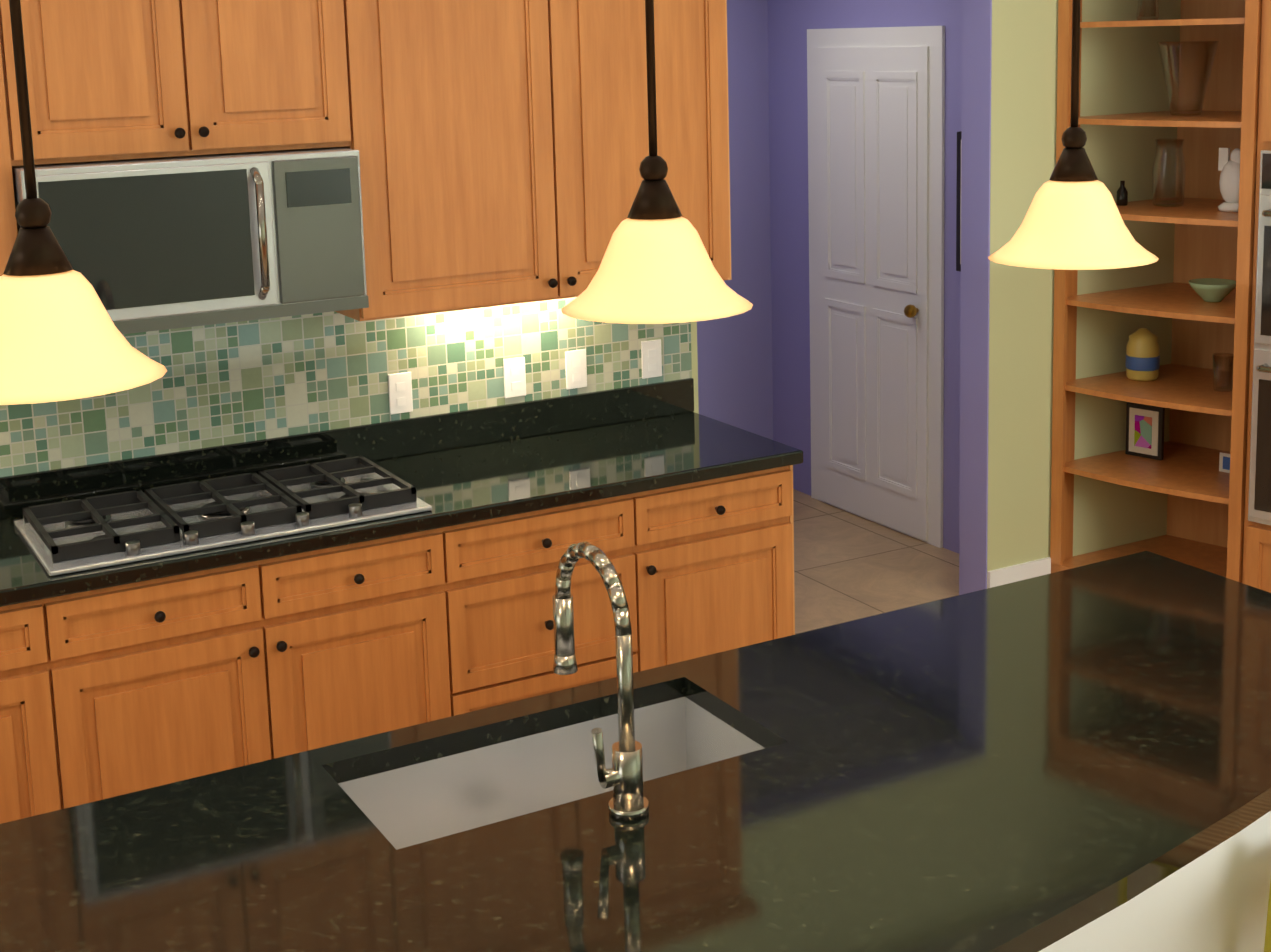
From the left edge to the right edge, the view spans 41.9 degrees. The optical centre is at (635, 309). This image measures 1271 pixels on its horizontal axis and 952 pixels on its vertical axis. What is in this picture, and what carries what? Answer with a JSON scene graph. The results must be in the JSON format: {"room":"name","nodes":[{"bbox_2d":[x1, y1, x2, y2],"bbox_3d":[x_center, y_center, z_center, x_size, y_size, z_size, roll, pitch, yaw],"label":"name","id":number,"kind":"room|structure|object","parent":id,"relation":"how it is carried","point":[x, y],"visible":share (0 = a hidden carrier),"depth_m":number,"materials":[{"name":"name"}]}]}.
{"room":"kitchen","nodes":[
{"label":"kitchen","id":0,"kind":"room"},
{"bbox_2d":[697,0,961,553],"bbox_3d":[0.196,-0.305,6.573,2.140,2.700,1.870,-7,11,-29],"label":"wall","id":1,"kind":"structure","parent":0,"point":[754,369],"depth_m":7.61,"materials":[{"name":"blue"}]},
{"bbox_2d":[807,26,944,547],"bbox_3d":[0.981,-0.121,7.074,0.086,2.130,0.920,-7,11,-29],"label":"hall door","id":2,"kind":"structure","parent":1,"relation":"in","point":[876,116],"depth_m":7.03,"materials":[{"name":"white wood"}]},
{"bbox_2d":[956,131,961,271],"bbox_3d":[1.338,-0.407,6.422,0.028,0.550,0.280,-7,11,-29],"label":"framed picture","id":3,"kind":"object","parent":1,"relation":"attached to","point":[958,220],"visible":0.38,"depth_m":6.53,"materials":[{"name":"black"}]},
{"bbox_2d":[793,489,958,633],"bbox_3d":[-1.944,1.483,4.652,11.800,0.080,14.600,-7,11,-29],"label":"floor","id":4,"kind":"structure","parent":0,"point":[848,566],"depth_m":6.63,"materials":[{"name":"tile"}]},
{"bbox_2d":[0,596,95,823],"bbox_3d":[-1.965,1.118,3.943,1.164,0.875,0.620,-7,11,-29],"label":"base cabinet","id":5,"kind":"object","parent":4,"relation":"on","point":[46,765],"depth_m":3.89,"materials":[{"name":"brown wood"}]},
{"bbox_2d":[80,528,459,800],"bbox_3d":[-1.103,1.015,4.416,1.062,0.875,0.620,-7,11,-29],"label":"base cabinet","id":6,"kind":"object","parent":4,"relation":"on","point":[205,673],"depth_m":4.14,"materials":[{"name":"brown wood"}]},
{"bbox_2d":[0,412,802,607],"bbox_3d":[-1.080,0.557,4.351,3.250,0.040,0.635,-7,11,-29],"label":"countertop","id":7,"kind":"structure","parent":6,"relation":"on","point":[63,552],"depth_m":4.36,"materials":[{"name":"black stone"}]},
{"bbox_2d":[14,455,432,576],"bbox_3d":[-1.070,0.516,4.312,0.960,0.051,0.500,-7,11,-29],"label":"cooktop","id":8,"kind":"object","parent":7,"relation":"in","point":[81,536],"depth_m":4.24,"materials":[{"name":"silver metal"}]},
{"bbox_2d":[452,492,663,713],"bbox_3d":[-0.391,0.931,4.806,0.694,0.875,0.620,-7,11,-29],"label":"base cabinet","id":9,"kind":"object","parent":4,"relation":"on","point":[504,572],"depth_m":4.51,"materials":[{"name":"brown wood"}]},
{"bbox_2d":[660,468,794,665],"bbox_3d":[0.094,0.874,5.072,0.542,0.875,0.620,-7,11,-29],"label":"base cabinet","id":10,"kind":"object","parent":4,"relation":"on","point":[729,544],"depth_m":4.79,"materials":[{"name":"brown wood"}]},
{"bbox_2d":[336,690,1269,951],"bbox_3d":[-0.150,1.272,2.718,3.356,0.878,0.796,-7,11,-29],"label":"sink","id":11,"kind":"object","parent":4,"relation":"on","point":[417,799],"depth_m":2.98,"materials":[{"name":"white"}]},
{"bbox_2d":[0,551,1270,951],"bbox_3d":[-0.235,0.786,2.837,3.490,0.040,0.421,-7,11,-29],"label":"island countertop","id":12,"kind":"structure","parent":11,"relation":"on","point":[71,872],"depth_m":2.98,"materials":[{"name":"black stone"}]},
{"bbox_2d":[552,542,648,820],"bbox_3d":[-0.081,0.580,2.672,0.101,0.410,0.263,-7,11,-29],"label":"faucet","id":13,"kind":"object","parent":12,"relation":"on","point":[626,801],"depth_m":2.60,"materials":[{"name":"silver metal"}]},
{"bbox_2d":[1050,0,1261,582],"bbox_3d":[2.020,-0.182,5.994,0.642,2.550,0.790,-10,13,-42],"label":"shelf unit","id":14,"kind":"object","parent":4,"relation":"on","point":[1194,467],"visible":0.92,"depth_m":6.12,"materials":[{"name":"brown wood"}]},
{"bbox_2d":[1116,180,1127,205],"bbox_3d":[1.790,-0.429,6.107,0.038,0.090,0.040,-10,13,-42],"label":"bottle","id":15,"kind":"object","parent":14,"relation":"on","point":[1122,193],"depth_m":6.10,"materials":[{"name":"black glass"}]},
{"bbox_2d":[1125,327,1159,381],"bbox_3d":[1.890,0.163,6.189,0.123,0.190,0.123,-10,13,-42],"label":"canister","id":16,"kind":"object","parent":14,"relation":"on","point":[1142,348],"depth_m":6.15,"materials":[{"name":"yellow ceramic"}]},
{"bbox_2d":[1125,402,1164,460],"bbox_3d":[1.920,0.459,6.266,0.022,0.200,0.150,-10,13,-42],"label":"photo frame","id":17,"kind":"object","parent":14,"relation":"attached to","point":[1144,423],"depth_m":6.25,"materials":[{"name":"black wood"}]},
{"bbox_2d":[1133,0,1164,20],"bbox_3d":[1.855,-1.168,6.010,0.108,0.235,0.110,-10,13,-42],"label":"vase","id":18,"kind":"object","parent":14,"relation":"on","point":[1155,13],"depth_m":6.01,"materials":[{"name":"clear glass"}]},
{"bbox_2d":[1156,40,1218,115],"bbox_3d":[1.974,-0.828,5.949,0.205,0.260,0.210,-10,13,-42],"label":"crystal vase","id":19,"kind":"object","parent":14,"relation":"on","point":[1211,47],"depth_m":5.92,"materials":[{"name":"clear glass"}]},
{"bbox_2d":[1188,278,1238,302],"bbox_3d":[2.068,-0.066,5.952,0.170,0.070,0.170,-10,13,-42],"label":"bowl","id":20,"kind":"object","parent":14,"relation":"on","point":[1209,290],"depth_m":5.93,"materials":[{"name":"green ceramic"}]},
{"bbox_2d":[1242,0,1270,592],"bbox_3d":[2.511,-0.067,5.468,0.706,2.470,0.740,-10,13,-42],"label":"tall cabinet","id":21,"kind":"object","parent":4,"relation":"on","point":[1256,573],"visible":0.9,"depth_m":5.54,"materials":[{"name":"brown wood"}]},
{"bbox_2d":[1264,880,1270,951],"bbox_3d":[1.383,1.287,2.797,0.481,0.741,0.496,-6,11,-27],"label":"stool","id":22,"kind":"object","parent":4,"relation":"on","point":[1267,946],"depth_m":2.87,"materials":[{"name":"yellow"}]},
{"bbox_2d":[691,0,1180,572],"bbox_3d":[-2.124,-0.037,4.129,11.300,3.100,0.150,-7,11,-29],"label":"wall","id":23,"kind":"structure","parent":0,"point":[1121,70],"depth_m":6.14,"materials":[{"name":"beige paint"}]},
{"bbox_2d":[0,0,47,275],"bbox_3d":[-2.066,-0.374,3.825,1.264,1.082,0.335,-7,11,-29],"label":"upper cabinet","id":24,"kind":"object","parent":23,"relation":"attached to","point":[10,134],"depth_m":3.96,"materials":[{"name":"brown wood"}]},
{"bbox_2d":[36,0,359,159],"bbox_3d":[-1.205,-0.709,4.262,0.850,0.612,0.335,-7,11,-29],"label":"upper cabinet","id":25,"kind":"object","parent":23,"relation":"attached to","point":[118,77],"depth_m":4.15,"materials":[{"name":"brown wood"}]},
{"bbox_2d":[0,143,368,343],"bbox_3d":[-1.160,-0.190,4.293,0.840,0.415,0.460,-7,11,-29],"label":"microwave","id":26,"kind":"object","parent":25,"relation":"attached to","point":[164,240],"depth_m":4.14,"materials":[{"name":"silver metal"}]},
{"bbox_2d":[8,148,287,339],"bbox_3d":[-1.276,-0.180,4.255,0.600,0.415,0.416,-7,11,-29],"label":"door","id":27,"kind":"structure","parent":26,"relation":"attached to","point":[173,243],"depth_m":4.10,"materials":[{"name":"glass"}]},
{"bbox_2d":[280,144,375,323],"bbox_3d":[-0.909,-0.224,4.456,0.240,0.415,0.416,-7,11,-29],"label":"control panel","id":28,"kind":"object","parent":26,"relation":"attached to","point":[326,189],"depth_m":4.29,"materials":[{"name":"grey metal"}]},
{"bbox_2d":[0,376,693,519],"bbox_3d":[-1.232,0.443,4.604,3.250,0.110,0.020,-7,11,-29],"label":"backsplash","id":29,"kind":"structure","parent":23,"relation":"attached to","point":[101,481],"depth_m":4.77,"materials":[{"name":"black stone"}]},
{"bbox_2d":[312,0,731,331],"bbox_3d":[-0.339,-0.579,4.772,1.244,1.082,0.335,-7,11,-29],"label":"upper cabinet","id":30,"kind":"object","parent":23,"relation":"attached to","point":[507,141],"depth_m":4.62,"materials":[{"name":"brown wood"}]},
{"bbox_2d":[959,0,991,594],"bbox_3d":[-1.727,0.237,4.395,6.790,2.450,0.158,-7,11,-29],"label":"wall","id":31,"kind":"structure","parent":23,"relation":"attached to","point":[975,200],"depth_m":6.02,"materials":[{"name":"purple paint"}]},
{"bbox_2d":[987,557,1050,588],"bbox_3d":[1.440,1.019,6.212,0.310,0.140,0.014,-7,11,-29],"label":"baseboard","id":32,"kind":"structure","parent":23,"relation":"attached to","point":[1017,572],"depth_m":6.18,"materials":[{"name":"white wood"}]},
{"bbox_3d":[-0.699,-2.128,1.235,11.150,1.900,5.990,-7,11,-29],"label":"ceiling","id":33,"kind":"structure","parent":0,"visible":0},
{"bbox_2d":[0,0,166,404],"bbox_3d":[-0.695,-0.580,1.802,0.266,1.341,0.266,-7,11,-29],"label":"pendant light","id":34,"kind":"object","parent":33,"relation":"hanging from","point":[62,337],"visible":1,"depth_m":1.85,"materials":[{"name":"beige glass"}]},
{"bbox_2d":[561,0,752,323],"bbox_3d":[0.012,-0.664,2.189,0.266,1.341,0.266,-7,11,-29],"label":"pendant light","id":35,"kind":"object","parent":33,"relation":"hanging from","point":[656,266],"visible":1,"depth_m":2.23,"materials":[{"name":"beige glass"}]},
{"bbox_2d":[988,0,1158,269],"bbox_3d":[0.683,-0.743,2.558,0.266,1.341,0.266,-7,11,-29],"label":"pendant light","id":36,"kind":"object","parent":33,"relation":"hanging from","point":[1073,220],"visible":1,"depth_m":2.60,"materials":[{"name":"beige glass"}]}
]}

